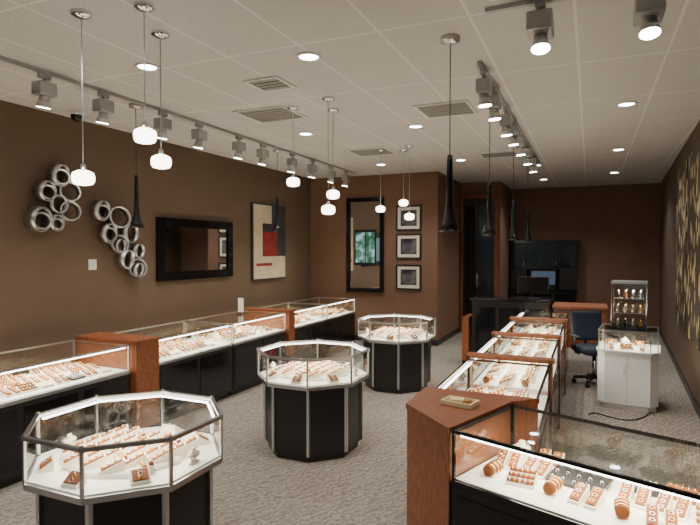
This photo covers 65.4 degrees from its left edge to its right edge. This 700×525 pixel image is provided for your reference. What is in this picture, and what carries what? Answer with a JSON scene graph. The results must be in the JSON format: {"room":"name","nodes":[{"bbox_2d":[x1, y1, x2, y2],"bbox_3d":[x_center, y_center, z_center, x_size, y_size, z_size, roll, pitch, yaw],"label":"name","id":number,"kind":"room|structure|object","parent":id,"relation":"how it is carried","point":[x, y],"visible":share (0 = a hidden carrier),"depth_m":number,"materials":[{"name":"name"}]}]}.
{"room":"shop","nodes":[
{"label":"shop","id":0,"kind":"room"},
{"bbox_2d":[0,100,310,375],"bbox_3d":[-3.330,0.034,5.734,0.120,3.270,12.200,1,1,24],"label":"wall","id":1,"kind":"structure","parent":0,"point":[49,294],"depth_m":6.56,"materials":[{"name":"brown paint"}]},
{"bbox_2d":[25,163,80,231],"bbox_3d":[-3.145,-0.687,5.777,0.180,0.742,0.619,1,1,24],"label":"wall sculpture","id":2,"kind":"object","parent":1,"relation":"attached to","point":[47,223],"visible":1,"depth_m":5.75,"materials":[{"name":"silver metal"}]},
{"bbox_2d":[88,259,96,269],"bbox_3d":[-2.989,0.025,6.332,0.019,0.120,0.110,1,1,24],"label":"light switch","id":3,"kind":"object","parent":1,"relation":"attached to","point":[92,264],"visible":1,"depth_m":6.33,"materials":[{"name":"white plastic"}]},
{"bbox_2d":[90,200,147,277],"bbox_3d":[-2.790,-0.266,6.593,0.184,0.942,0.798,1,1,24],"label":"wall sculpture","id":4,"kind":"object","parent":1,"relation":"attached to","point":[131,254],"visible":0.99,"depth_m":6.59,"materials":[{"name":"silver metal"}]},
{"bbox_2d":[155,217,232,281],"bbox_3d":[-2.232,-0.193,8.004,0.050,0.860,1.650,1,1,24],"label":"wall mirror","id":5,"kind":"object","parent":1,"relation":"attached to","point":[186,249],"visible":1,"depth_m":7.88,"materials":[{"name":"black mirror"}]},
{"bbox_2d":[251,202,285,280],"bbox_3d":[-1.448,-0.369,9.781,0.048,1.350,1.100,1,1,24],"label":"canvas painting","id":6,"kind":"object","parent":1,"relation":"attached to","point":[268,246],"visible":0.95,"depth_m":9.68},
{"bbox_2d":[0,0,699,188],"bbox_3d":[0.582,-1.657,5.991,7.000,0.100,16.100,1,1,24],"label":"ceiling","id":7,"kind":"structure","parent":0,"point":[381,59],"depth_m":4.59,"materials":[{"name":"paint"}]},
{"bbox_2d":[69,110,83,121],"bbox_3d":[-2.900,-1.548,5.781,0.140,0.110,0.140,1,1,24],"label":"security camera","id":8,"kind":"object","parent":7,"relation":"attached to","point":[76,115],"visible":0.91,"depth_m":5.74,"materials":[{"name":"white plastic"}]},
{"bbox_2d":[71,8,94,185],"bbox_3d":[-1.665,-1.015,3.390,0.136,1.065,0.136,1,1,24],"label":"pendant lamp","id":9,"kind":"object","parent":7,"relation":"hanging from","point":[83,177],"visible":1,"depth_m":3.37,"materials":[{"name":"white glass"}]},
{"bbox_2d":[129,103,144,227],"bbox_3d":[-2.166,-0.977,5.525,0.148,1.240,0.146,1,1,24],"label":"pendant lamp","id":10,"kind":"object","parent":7,"relation":"hanging from","point":[136,222],"visible":0.97,"depth_m":5.51,"materials":[{"name":"black metal"}]},
{"bbox_2d":[133,1,156,143],"bbox_3d":[-1.239,-1.133,3.287,0.136,0.825,0.136,1,1,24],"label":"pendant lamp","id":11,"kind":"object","parent":7,"relation":"hanging from","point":[144,134],"visible":1,"depth_m":3.26,"materials":[{"name":"white glass"}]},
{"bbox_2d":[134,63,159,71],"bbox_3d":[-1.623,-1.563,4.364,0.200,0.010,0.200,1,1,24],"label":"recessed light","id":12,"kind":"object","parent":7,"relation":"in","point":[149,67],"visible":0.93,"depth_m":4.37,"materials":[{"name":"white plastic"}]},
{"bbox_2d":[151,29,171,168],"bbox_3d":[-1.286,-1.097,3.702,0.136,0.915,0.136,1,1,24],"label":"pendant lamp","id":13,"kind":"object","parent":7,"relation":"hanging from","point":[159,161],"visible":1,"depth_m":3.67,"materials":[{"name":"white glass"}]},
{"bbox_2d":[0,55,354,173],"bbox_3d":[-1.713,-1.599,6.240,0.036,0.026,8.900,1,1,24],"label":"rail","id":14,"kind":"object","parent":7,"relation":"attached to","point":[2,58],"visible":1,"depth_m":5.37,"materials":[{"name":"white metal"}]},
{"bbox_2d":[31,72,56,108],"bbox_3d":[-2.510,-1.400,4.465,0.132,0.285,0.160,1,1,24],"label":"track spotlight","id":15,"kind":"object","parent":14,"relation":"attached to","point":[45,90],"visible":1,"depth_m":4.43,"materials":[{"name":"grey paint"}]},
{"bbox_2d":[92,91,113,123],"bbox_3d":[-2.272,-1.412,5.004,0.132,0.285,0.160,1,1,24],"label":"track spotlight","id":16,"kind":"object","parent":14,"relation":"attached to","point":[104,107],"visible":1,"depth_m":4.96,"materials":[{"name":"grey paint"}]},
{"bbox_2d":[154,111,171,139],"bbox_3d":[-1.966,-1.428,5.699,0.132,0.285,0.160,1,1,24],"label":"track spotlight","id":17,"kind":"object","parent":14,"relation":"attached to","point":[166,124],"visible":0.89,"depth_m":5.66,"materials":[{"name":"grey paint"}]},
{"bbox_2d":[191,123,206,148],"bbox_3d":[-1.732,-1.440,6.230,0.132,0.285,0.160,1,1,24],"label":"track spotlight","id":18,"kind":"object","parent":14,"relation":"attached to","point":[200,135],"visible":1,"depth_m":6.19,"materials":[{"name":"grey paint"}]},
{"bbox_2d":[232,136,245,158],"bbox_3d":[-1.421,-1.456,6.934,0.132,0.285,0.160,1,1,24],"label":"track spotlight","id":19,"kind":"object","parent":14,"relation":"attached to","point":[238,146],"visible":1,"depth_m":6.89,"materials":[{"name":"grey paint"}]},
{"bbox_2d":[256,144,268,164],"bbox_3d":[-1.199,-1.468,7.437,0.132,0.285,0.160,1,1,24],"label":"track spotlight","id":20,"kind":"object","parent":14,"relation":"attached to","point":[262,153],"visible":1,"depth_m":7.39,"materials":[{"name":"grey paint"}]},
{"bbox_2d":[287,153,297,172],"bbox_3d":[-0.876,-1.485,8.169,0.132,0.285,0.160,1,1,24],"label":"track spotlight","id":21,"kind":"object","parent":14,"relation":"attached to","point":[292,162],"visible":1,"depth_m":8.12,"materials":[{"name":"grey paint"}]},
{"bbox_2d":[307,160,317,177],"bbox_3d":[-0.614,-1.498,8.764,0.132,0.285,0.160,1,1,24],"label":"track spotlight","id":22,"kind":"object","parent":14,"relation":"attached to","point":[312,168],"visible":1,"depth_m":8.72,"materials":[{"name":"grey paint"}]},
{"bbox_2d":[327,166,335,182],"bbox_3d":[-0.331,-1.513,9.404,0.132,0.285,0.160,1,1,24],"label":"track spotlight","id":23,"kind":"object","parent":14,"relation":"attached to","point":[332,173],"visible":0.94,"depth_m":9.36,"materials":[{"name":"grey paint"}]},
{"bbox_2d":[341,171,349,186],"bbox_3d":[-0.089,-1.525,9.953,0.132,0.285,0.160,1,1,24],"label":"track spotlight","id":24,"kind":"object","parent":14,"relation":"attached to","point":[345,178],"visible":1,"depth_m":9.90,"materials":[{"name":"grey paint"}]},
{"bbox_2d":[243,75,296,91],"bbox_3d":[-0.704,-1.572,4.812,0.340,0.015,0.340,1,1,24],"label":"ceiling air vent","id":25,"kind":"object","parent":7,"relation":"attached to","point":[272,83],"depth_m":4.79,"materials":[{"name":"white metal"}]},
{"bbox_2d":[232,105,308,122],"bbox_3d":[-0.850,-1.597,5.892,0.610,0.015,0.560,1,1,24],"label":"ceiling air vent","id":26,"kind":"object","parent":7,"relation":"attached to","point":[277,113],"depth_m":5.86,"materials":[{"name":"white metal"}]},
{"bbox_2d":[273,149,281,230],"bbox_3d":[-1.069,-1.058,8.012,0.148,1.190,0.146,1,1,24],"label":"pendant lamp","id":27,"kind":"object","parent":7,"relation":"hanging from","point":[277,227],"visible":0.98,"depth_m":8.00,"materials":[{"name":"black metal"}]},
{"bbox_2d":[287,105,299,186],"bbox_3d":[-0.586,-1.191,5.610,0.136,0.815,0.136,1,1,24],"label":"pendant lamp","id":28,"kind":"object","parent":7,"relation":"hanging from","point":[292,181],"visible":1,"depth_m":5.57,"materials":[{"name":"white glass"}]},
{"bbox_2d":[298,132,313,135],"bbox_3d":[-0.558,-1.621,6.878,0.200,0.010,0.200,1,1,24],"label":"recessed light","id":29,"kind":"object","parent":7,"relation":"in","point":[300,133],"visible":1,"depth_m":6.88,"materials":[{"name":"white plastic"}]},
{"bbox_2d":[295,52,321,61],"bbox_3d":[-0.313,-1.558,4.137,0.200,0.010,0.200,1,1,24],"label":"recessed light","id":30,"kind":"object","parent":7,"relation":"in","point":[304,56],"visible":1,"depth_m":4.13,"materials":[{"name":"white plastic"}]},
{"bbox_2d":[321,96,334,214],"bbox_3d":[-0.211,-1.028,5.273,0.136,1.125,0.136,1,1,24],"label":"pendant lamp","id":31,"kind":"object","parent":7,"relation":"hanging from","point":[328,209],"visible":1,"depth_m":5.25,"materials":[{"name":"white glass"}]},
{"bbox_2d":[327,108,338,198],"bbox_3d":[-0.178,-1.133,5.694,0.136,0.935,0.136,1,1,24],"label":"pendant lamp","id":32,"kind":"object","parent":7,"relation":"hanging from","point":[333,194],"visible":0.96,"depth_m":5.65,"materials":[{"name":"white glass"}]},
{"bbox_2d":[345,147,396,156],"bbox_3d":[0.322,-1.648,8.129,0.610,0.015,0.560,1,1,24],"label":"ceiling air vent","id":33,"kind":"object","parent":7,"relation":"attached to","point":[362,152],"depth_m":8.10,"materials":[{"name":"white metal"}]},
{"bbox_2d":[376,149,384,211],"bbox_3d":[0.446,-1.195,7.975,0.136,0.915,0.136,1,1,24],"label":"pendant lamp","id":34,"kind":"object","parent":7,"relation":"hanging from","point":[380,208],"visible":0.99,"depth_m":7.96,"materials":[{"name":"white glass"}]},
{"bbox_2d":[399,149,407,205],"bbox_3d":[0.782,-1.240,7.968,0.136,0.825,0.136,1,1,24],"label":"pendant lamp","id":35,"kind":"object","parent":7,"relation":"hanging from","point":[403,202],"visible":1,"depth_m":7.95,"materials":[{"name":"white glass"}]},
{"bbox_2d":[405,145,413,219],"bbox_3d":[0.837,-1.123,7.673,0.136,1.045,0.136,1,1,24],"label":"pendant lamp","id":36,"kind":"object","parent":7,"relation":"hanging from","point":[409,216],"visible":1,"depth_m":7.66,"materials":[{"name":"white glass"}]},
{"bbox_2d":[407,124,423,128],"bbox_3d":[0.779,-1.611,6.463,0.200,0.010,0.200,1,1,24],"label":"recessed light","id":37,"kind":"object","parent":7,"relation":"in","point":[416,126],"visible":1,"depth_m":6.46,"materials":[{"name":"white plastic"}]},
{"bbox_2d":[412,99,477,118],"bbox_3d":[1.004,-1.592,5.686,0.560,0.015,0.560,1,1,24],"label":"ceiling air vent","id":38,"kind":"object","parent":7,"relation":"attached to","point":[460,107],"depth_m":5.65,"materials":[{"name":"white metal"}]},
{"bbox_2d":[439,34,459,231],"bbox_3d":[0.694,-0.887,3.784,0.148,1.340,0.146,1,1,24],"label":"pendant lamp","id":39,"kind":"object","parent":7,"relation":"hanging from","point":[449,224],"visible":1,"depth_m":3.77,"materials":[{"name":"black metal"}]},
{"bbox_2d":[482,111,495,234],"bbox_3d":[1.393,-0.935,5.442,0.148,1.320,0.146,1,1,24],"label":"pendant lamp","id":40,"kind":"object","parent":7,"relation":"hanging from","point":[489,228],"visible":0.79,"depth_m":5.43,"materials":[{"name":"black metal"}]},
{"bbox_2d":[477,150,516,158],"bbox_3d":[2.281,-1.653,8.358,0.560,0.015,0.460,1,1,24],"label":"ceiling air vent","id":41,"kind":"object","parent":7,"relation":"attached to","point":[502,153],"depth_m":8.32,"materials":[{"name":"white metal"}]},
{"bbox_2d":[477,60,539,162],"bbox_3d":[2.073,-1.608,6.647,0.036,0.026,5.300,1,1,24],"label":"rail","id":42,"kind":"object","parent":7,"relation":"attached to","point":[480,63],"visible":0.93,"depth_m":5.33,"materials":[{"name":"metal"}]},
{"bbox_2d":[475,70,491,107],"bbox_3d":[1.088,-1.401,4.407,0.119,0.281,0.160,1,1,24],"label":"track spotlight","id":43,"kind":"object","parent":42,"relation":"attached to","point":[483,86],"visible":1,"depth_m":4.37,"materials":[{"name":"grey paint"}]},
{"bbox_2d":[487,87,501,120],"bbox_3d":[1.290,-1.411,4.865,0.119,0.281,0.160,1,1,24],"label":"track spotlight","id":44,"kind":"object","parent":42,"relation":"attached to","point":[496,100],"visible":0.9,"depth_m":4.82,"materials":[{"name":"grey paint"}]},
{"bbox_2d":[499,107,511,136],"bbox_3d":[1.593,-1.427,5.551,0.119,0.281,0.160,1,1,24],"label":"track spotlight","id":45,"kind":"object","parent":42,"relation":"attached to","point":[505,122],"visible":0.94,"depth_m":5.51,"materials":[{"name":"grey paint"}]},
{"bbox_2d":[508,119,518,145],"bbox_3d":[1.815,-1.438,6.054,0.119,0.281,0.160,1,1,24],"label":"track spotlight","id":46,"kind":"object","parent":42,"relation":"attached to","point":[513,141],"visible":0.8,"depth_m":6.01,"materials":[{"name":"grey paint"}]},
{"bbox_2d":[515,132,525,155],"bbox_3d":[2.097,-1.453,6.694,0.119,0.281,0.160,1,1,24],"label":"track spotlight","id":47,"kind":"object","parent":42,"relation":"attached to","point":[520,147],"visible":0.89,"depth_m":6.65,"materials":[{"name":"grey paint"}]},
{"bbox_2d":[522,144,531,164],"bbox_3d":[2.420,-1.470,7.426,0.119,0.281,0.160,1,1,24],"label":"track spotlight","id":48,"kind":"object","parent":42,"relation":"attached to","point":[527,161],"visible":0.91,"depth_m":7.38,"materials":[{"name":"grey paint"}]},
{"bbox_2d":[529,153,536,172],"bbox_3d":[2.743,-1.486,8.158,0.119,0.281,0.160,1,1,24],"label":"track spotlight","id":49,"kind":"object","parent":42,"relation":"attached to","point":[533,165],"visible":0.91,"depth_m":8.12,"materials":[{"name":"grey paint"}]},
{"bbox_2d":[507,146,518,239],"bbox_3d":[2.135,-0.963,7.126,0.148,1.340,0.146,1,1,24],"label":"pendant lamp","id":50,"kind":"object","parent":7,"relation":"hanging from","point":[512,236],"visible":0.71,"depth_m":7.11,"materials":[{"name":"black metal"}]},
{"bbox_2d":[485,0,564,13],"bbox_3d":[1.381,-1.527,3.073,1.220,0.026,0.036,1,1,24],"label":"rail","id":51,"kind":"object","parent":7,"relation":"attached to","point":[526,3],"visible":1,"depth_m":3.24,"materials":[{"name":"grey metal"}]},
{"bbox_2d":[526,0,554,54],"bbox_3d":[1.116,-1.371,3.193,0.143,0.285,0.208,1,1,24],"label":"track spotlight","id":52,"kind":"object","parent":51,"relation":"attached to","point":[540,23],"visible":1,"depth_m":3.13,"materials":[{"name":"grey paint"}]},
{"bbox_2d":[633,0,665,39],"bbox_3d":[1.628,-1.366,2.967,0.143,0.285,0.208,1,1,24],"label":"track spotlight","id":53,"kind":"object","parent":51,"relation":"attached to","point":[647,14],"visible":1,"depth_m":2.92,"materials":[{"name":"grey paint"}]},
{"bbox_2d":[523,208,531,240],"bbox_3d":[2.862,-1.011,8.772,0.148,1.320,0.146,1,1,24],"label":"pendant lamp","id":54,"kind":"object","parent":7,"relation":"hanging from","point":[527,237],"visible":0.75,"depth_m":8.76,"materials":[{"name":"black metal"}]},
{"bbox_2d":[611,148,625,150],"bbox_3d":[3.921,-1.645,7.962,0.200,0.010,0.200,1,1,24],"label":"recessed light","id":55,"kind":"object","parent":7,"relation":"in","point":[619,149],"visible":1,"depth_m":7.94,"materials":[{"name":"white plastic"}]},
{"bbox_2d":[616,102,637,106],"bbox_3d":[2.783,-1.589,5.481,0.200,0.010,0.200,1,1,24],"label":"recessed light","id":56,"kind":"object","parent":7,"relation":"in","point":[623,104],"visible":1,"depth_m":5.49,"materials":[{"name":"white plastic"}]},
{"bbox_2d":[0,329,699,524],"bbox_3d":[0.582,1.712,6.069,7.000,0.100,16.100,1,1,24],"label":"floor","id":57,"kind":"structure","parent":0,"point":[252,485],"depth_m":4.78,"materials":[{"name":"carpet"}]},
{"bbox_2d":[0,340,129,488],"bbox_3d":[-2.768,1.245,4.595,0.762,0.900,1.640,1,1,24],"label":"display case","id":58,"kind":"object","parent":57,"relation":"on","point":[51,386],"depth_m":4.58,"materials":[{"name":"clear glass"}]},
{"bbox_2d":[75,332,159,428],"bbox_3d":[-2.346,1.210,5.501,0.826,0.930,0.306,1,1,24],"label":"pedestal","id":59,"kind":"object","parent":57,"relation":"on","point":[144,350],"visible":0.52,"depth_m":5.34,"materials":[{"name":"brown laminate"}]},
{"bbox_2d":[21,389,222,524],"bbox_3d":[-1.214,1.278,3.003,0.965,0.907,0.965,1,1,24],"label":"octagonal jewelry showcase","id":60,"kind":"object","parent":57,"relation":"on","point":[163,474],"visible":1,"depth_m":2.75,"materials":[{"name":"clear glass"}]},
{"bbox_2d":[114,321,232,424],"bbox_3d":[-2.038,1.207,6.251,0.762,0.900,1.260,1,1,24],"label":"display case","id":61,"kind":"object","parent":57,"relation":"on","point":[196,366],"depth_m":6.12,"materials":[{"name":"black laminate"}]},
{"bbox_2d":[185,310,285,395],"bbox_3d":[-1.521,1.181,7.421,0.762,0.900,1.260,1,1,24],"label":"display case","id":62,"kind":"object","parent":57,"relation":"on","point":[246,338],"depth_m":7.13,"materials":[{"name":"black laminate"}]},
{"bbox_2d":[236,298,244,314],"bbox_3d":[-1.528,0.598,7.641,0.150,0.245,0.120,1,1,24],"label":"sign holder","id":63,"kind":"object","parent":62,"relation":"on","point":[240,300],"visible":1,"depth_m":7.63,"materials":[{"name":"clear glass"}]},
{"bbox_2d":[243,307,294,363],"bbox_3d":[-1.209,1.150,8.092,0.816,0.930,0.163,1,1,24],"label":"pedestal","id":64,"kind":"object","parent":57,"relation":"on","point":[277,322],"visible":0.4,"depth_m":7.94,"materials":[{"name":"brown laminate"}]},
{"bbox_2d":[259,302,326,358],"bbox_3d":[-0.952,1.151,8.711,0.762,0.900,1.120,1,1,24],"label":"display case","id":65,"kind":"object","parent":57,"relation":"on","point":[306,328],"depth_m":8.62,"materials":[{"name":"black laminate"}]},
{"bbox_2d":[256,338,369,462],"bbox_3d":[-0.339,1.232,5.010,0.965,0.907,0.965,1,1,24],"label":"octagonal jewelry showcase","id":66,"kind":"object","parent":57,"relation":"on","point":[313,409],"visible":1,"depth_m":4.67,"materials":[{"name":"black laminate"}]},
{"bbox_2d":[289,297,354,356],"bbox_3d":[-0.484,1.127,9.772,0.762,0.900,1.160,1,1,24],"label":"display case","id":67,"kind":"object","parent":57,"relation":"on","point":[340,322],"depth_m":9.59,"materials":[{"name":"black laminate"}]},
{"bbox_2d":[357,313,435,393],"bbox_3d":[0.615,1.182,7.222,0.965,0.907,0.965,1,1,24],"label":"octagonal jewelry showcase","id":68,"kind":"object","parent":57,"relation":"on","point":[399,357],"visible":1,"depth_m":6.88,"materials":[{"name":"black laminate"}]},
{"bbox_2d":[462,314,471,364],"bbox_3d":[1.902,1.225,8.755,0.102,0.750,0.510,1,1,24],"label":"divider","id":69,"kind":"object","parent":57,"relation":"on","point":[467,319],"visible":0.55,"depth_m":8.53,"materials":[{"name":"brown laminate"}]},
{"bbox_2d":[406,387,539,524],"bbox_3d":[0.644,1.264,2.987,0.683,0.935,0.740,1,1,24],"label":"counter","id":70,"kind":"object","parent":57,"relation":"on","point":[430,423],"visible":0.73,"depth_m":2.92,"materials":[{"name":"brown laminate"}]},
{"bbox_2d":[440,395,478,409],"bbox_3d":[0.615,0.778,3.048,0.180,0.030,0.120,1,2,36],"label":"tray","id":71,"kind":"object","parent":70,"relation":"on","point":[455,401],"visible":1,"depth_m":3.02,"materials":[{"name":"beige"}]},
{"bbox_2d":[436,359,549,451],"bbox_3d":[1.041,1.262,3.877,0.652,0.900,1.160,1,1,24],"label":"display case","id":72,"kind":"object","parent":57,"relation":"on","point":[543,394],"depth_m":4.09,"materials":[{"name":"clear glass"}]},
{"bbox_2d":[465,352,554,449],"bbox_3d":[1.299,1.231,4.462,0.690,0.935,0.120,1,1,24],"label":"divider","id":73,"kind":"object","parent":57,"relation":"on","point":[469,355],"visible":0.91,"depth_m":4.39,"materials":[{"name":"brown wood"}]},
{"bbox_2d":[470,295,552,365],"bbox_3d":[2.506,1.076,8.485,1.180,1.060,0.520,1,1,24],"label":"desk","id":74,"kind":"object","parent":57,"relation":"on","point":[490,314],"depth_m":8.35,"materials":[{"name":"black laminate"}]},
{"bbox_2d":[517,276,548,298],"bbox_3d":[2.811,0.382,8.367,0.458,0.330,0.218,1,1,24],"label":"computer monitor","id":75,"kind":"object","parent":74,"relation":"on","point":[528,285],"visible":1,"depth_m":8.34,"materials":[{"name":"black plastic"}]},
{"bbox_2d":[473,336,558,451],"bbox_3d":[1.562,1.235,5.057,0.652,0.900,1.180,1,1,24],"label":"display case","id":76,"kind":"object","parent":57,"relation":"on","point":[514,376],"depth_m":4.91,"materials":[{"name":"glass"}]},
{"bbox_2d":[491,331,561,428],"bbox_3d":[1.824,1.204,5.651,0.690,0.935,0.120,1,1,24],"label":"divider","id":77,"kind":"object","parent":57,"relation":"on","point":[494,333],"visible":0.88,"depth_m":5.55,"materials":[{"name":"brown wood"}]},
{"bbox_2d":[498,320,564,403],"bbox_3d":[2.106,1.206,6.292,0.652,0.900,1.280,1,1,24],"label":"display case","id":78,"kind":"object","parent":57,"relation":"on","point":[521,347],"depth_m":6.28,"materials":[{"name":"glass"}]},
{"bbox_2d":[509,316,567,394],"bbox_3d":[2.389,1.174,6.932,0.690,0.935,0.120,1,1,24],"label":"divider","id":79,"kind":"object","parent":57,"relation":"on","point":[511,317],"visible":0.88,"depth_m":6.82,"materials":[{"name":"brown wood"}]},
{"bbox_2d":[514,311,568,376],"bbox_3d":[2.617,1.180,7.449,0.652,0.900,1.010,1,1,24],"label":"display case","id":80,"kind":"object","parent":57,"relation":"on","point":[518,325],"depth_m":7.50,"materials":[{"name":"clear glass"}]},
{"bbox_2d":[509,240,578,326],"bbox_3d":[4.497,0.495,12.688,1.520,2.030,0.500,1,1,24],"label":"tall cabinet","id":81,"kind":"object","parent":57,"relation":"on","point":[556,260],"visible":0.66,"depth_m":12.52,"materials":[{"name":"black laminate"}]},
{"bbox_2d":[451,404,699,524],"bbox_3d":[1.200,1.283,2.417,1.360,0.925,0.632,1,2,44],"label":"display case","id":82,"kind":"object","parent":57,"relation":"on","point":[519,485],"depth_m":2.47,"materials":[{"name":"clear glass"}]},
{"bbox_2d":[552,302,607,347],"bbox_3d":[3.532,1.129,8.383,0.760,0.960,0.700,1,1,24],"label":"wood desk","id":83,"kind":"object","parent":57,"relation":"on","point":[559,307],"visible":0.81,"depth_m":8.21,"materials":[{"name":"brown wood"}]},
{"bbox_2d":[570,311,619,387],"bbox_3d":[3.262,1.153,7.314,0.570,0.959,0.537,0,1,-1],"label":"office chair","id":84,"kind":"object","parent":57,"relation":"on","point":[585,325],"visible":0.72,"depth_m":7.48,"materials":[{"name":"blue fabric"}]},
{"bbox_2d":[588,412,654,420],"bbox_3d":[2.967,1.658,5.876,0.737,0.012,0.268,0,1,-1],"label":"power cord","id":85,"kind":"object","parent":57,"relation":"on","point":[591,412],"visible":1,"depth_m":5.85,"materials":[{"name":"black rubber"}]},
{"bbox_2d":[596,280,660,412],"bbox_3d":[3.260,0.937,6.375,0.650,1.435,0.655,1,2,30],"label":"display cabinet","id":86,"kind":"object","parent":57,"relation":"on","point":[627,372],"visible":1,"depth_m":6.17,"materials":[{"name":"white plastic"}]},
{"bbox_2d":[311,171,460,339],"bbox_3d":[0.761,-0.102,11.688,2.800,3.270,2.000,1,1,24],"label":"wall","id":87,"kind":"structure","parent":0,"point":[438,297],"depth_m":10.70,"materials":[{"name":"brown paint"}]},
{"bbox_2d":[346,197,383,292],"bbox_3d":[0.296,-0.346,10.764,0.790,1.860,0.050,1,1,24],"label":"wall mirror","id":88,"kind":"object","parent":87,"relation":"attached to","point":[364,224],"visible":0.96,"depth_m":10.76,"materials":[{"name":"mirror glass"},{"name":"black painted wood"}]},
{"bbox_2d":[355,327,459,345],"bbox_3d":[0.799,1.484,11.644,2.695,0.100,1.915,1,1,24],"label":"baseboard","id":89,"kind":"structure","parent":87,"relation":"attached to","point":[448,336],"depth_m":10.85,"materials":[{"name":"black laminate"}]},
{"bbox_2d":[396,234,420,258],"bbox_3d":[1.119,-0.308,10.413,0.500,0.480,0.030,1,1,24],"label":"framed picture","id":90,"kind":"object","parent":87,"relation":"attached to","point":[408,246],"visible":1,"depth_m":10.41,"materials":[{"name":"black paper"}]},
{"bbox_2d":[396,265,420,289],"bbox_3d":[1.119,0.282,10.427,0.500,0.480,0.030,1,1,24],"label":"framed picture","id":91,"kind":"object","parent":87,"relation":"attached to","point":[408,277],"visible":1,"depth_m":10.42,"materials":[{"name":"black paper"}]},
{"bbox_2d":[396,205,421,230],"bbox_3d":[1.119,-0.848,10.401,0.500,0.480,0.030,1,1,24],"label":"framed picture","id":92,"kind":"object","parent":87,"relation":"attached to","point":[402,224],"visible":0.95,"depth_m":10.39,"materials":[{"name":"black paper"}]},
{"bbox_2d":[460,194,497,331],"bbox_3d":[2.785,0.035,11.808,0.770,2.990,0.132,1,1,24],"label":"door","id":93,"kind":"structure","parent":87,"relation":"in","point":[478,251],"depth_m":11.81,"materials":[{"name":"black laminate"}]},
{"bbox_2d":[461,181,510,295],"bbox_3d":[3.122,-0.125,12.668,0.970,3.270,1.700,1,1,24],"label":"wall","id":94,"kind":"structure","parent":0,"point":[478,188],"depth_m":11.96,"materials":[{"name":"brown paint"}]},
{"bbox_2d":[511,183,660,326],"bbox_3d":[5.397,-0.124,12.659,3.440,3.270,0.120,1,1,24],"label":"wall","id":95,"kind":"structure","parent":0,"point":[616,228],"depth_m":12.39,"materials":[{"name":"brown paint"}]},
{"bbox_2d":[606,325,657,331],"bbox_3d":[5.356,1.461,12.639,3.170,0.100,0.015,1,1,24],"label":"baseboard","id":96,"kind":"structure","parent":95,"relation":"attached to","point":[607,326],"depth_m":12.13,"materials":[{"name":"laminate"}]},
{"bbox_2d":[659,120,699,406],"bbox_3d":[3.333,0.055,4.817,0.120,3.270,15.921,1,1,26],"label":"wall","id":97,"kind":"structure","parent":0,"point":[687,356],"depth_m":9.00,"materials":[{"name":"brown paint"}]},
{"bbox_2d":[659,328,699,419],"bbox_3d":[3.755,1.617,5.858,0.015,0.100,13.694,1,1,26],"label":"baseboard","id":98,"kind":"structure","parent":97,"relation":"attached to","point":[686,386],"depth_m":7.30,"materials":[{"name":"black laminate"}]},
{"bbox_2d":[675,158,687,332],"bbox_3d":[4.543,-0.220,7.447,0.039,2.200,1.303,1,1,26],"label":"wall panel","id":99,"kind":"object","parent":97,"relation":"attached to","point":[682,174],"visible":0.79,"depth_m":7.33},
{"bbox_2d":[686,142,699,351],"bbox_3d":[3.921,-0.192,6.192,0.039,2.200,1.303,1,1,26],"label":"wall panel","id":100,"kind":"object","parent":97,"relation":"attached to","point":[693,200],"visible":1,"depth_m":6.15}
]}

